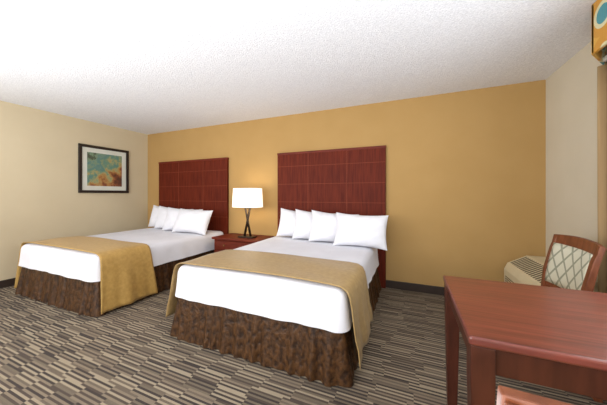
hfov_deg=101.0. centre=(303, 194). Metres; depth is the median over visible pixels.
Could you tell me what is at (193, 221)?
pillow
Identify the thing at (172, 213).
pillow
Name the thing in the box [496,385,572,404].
wood chair
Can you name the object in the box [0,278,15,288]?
baseboard
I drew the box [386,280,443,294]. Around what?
baseboard
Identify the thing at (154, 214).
pillow
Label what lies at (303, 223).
pillow
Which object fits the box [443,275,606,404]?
desk
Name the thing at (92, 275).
bed
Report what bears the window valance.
attached to the wall at (571, 90)
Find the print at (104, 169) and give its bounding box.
[87,152,121,186]
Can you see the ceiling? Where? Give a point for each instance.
(147, 67)
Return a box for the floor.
[0,285,606,404]
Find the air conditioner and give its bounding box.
[504,256,597,291]
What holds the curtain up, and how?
hanging from the window valance
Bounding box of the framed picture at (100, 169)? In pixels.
[78,143,128,192]
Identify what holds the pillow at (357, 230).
on the bed at (300, 307)
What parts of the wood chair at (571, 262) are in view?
post, rail, rail, post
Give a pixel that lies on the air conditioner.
(528, 270)
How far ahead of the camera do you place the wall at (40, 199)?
3.77 m
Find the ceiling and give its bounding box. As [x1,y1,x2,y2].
[0,0,595,134]
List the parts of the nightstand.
drawer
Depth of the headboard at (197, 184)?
4.51 m
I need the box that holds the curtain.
[597,64,606,292]
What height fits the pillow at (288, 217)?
0.464 m
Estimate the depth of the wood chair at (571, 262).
1.69 m
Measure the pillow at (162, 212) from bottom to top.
0.456 m
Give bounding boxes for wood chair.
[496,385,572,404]
[505,234,606,402]
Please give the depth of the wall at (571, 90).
2.23 m
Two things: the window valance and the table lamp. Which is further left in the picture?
the table lamp
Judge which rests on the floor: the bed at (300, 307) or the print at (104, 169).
the bed at (300, 307)
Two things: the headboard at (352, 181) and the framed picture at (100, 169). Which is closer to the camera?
the headboard at (352, 181)
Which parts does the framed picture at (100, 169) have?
frame, frame, frame, frame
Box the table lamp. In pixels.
[232,188,262,238]
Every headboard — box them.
[159,157,228,233]
[277,145,385,287]
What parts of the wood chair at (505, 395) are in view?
post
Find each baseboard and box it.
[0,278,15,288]
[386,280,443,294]
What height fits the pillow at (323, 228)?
0.449 m
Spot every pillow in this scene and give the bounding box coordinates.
[148,205,158,226]
[154,206,193,227]
[162,207,202,229]
[172,208,212,234]
[276,208,295,236]
[292,209,335,238]
[308,210,358,241]
[333,212,388,250]
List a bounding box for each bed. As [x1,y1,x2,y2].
[14,227,223,316]
[166,236,381,387]
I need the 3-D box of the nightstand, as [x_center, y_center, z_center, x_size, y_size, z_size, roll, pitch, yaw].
[-0.935,0.932,3.880,0.840,0.575,0.477,0,0,23]
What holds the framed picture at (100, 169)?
attached to the wall at (40, 199)
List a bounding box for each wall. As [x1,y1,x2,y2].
[0,101,147,280]
[148,80,545,286]
[546,42,601,280]
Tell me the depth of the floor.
1.81 m
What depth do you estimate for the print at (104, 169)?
4.37 m
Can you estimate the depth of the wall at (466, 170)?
3.09 m
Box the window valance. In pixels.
[591,0,606,64]
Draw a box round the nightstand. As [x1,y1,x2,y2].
[212,233,273,252]

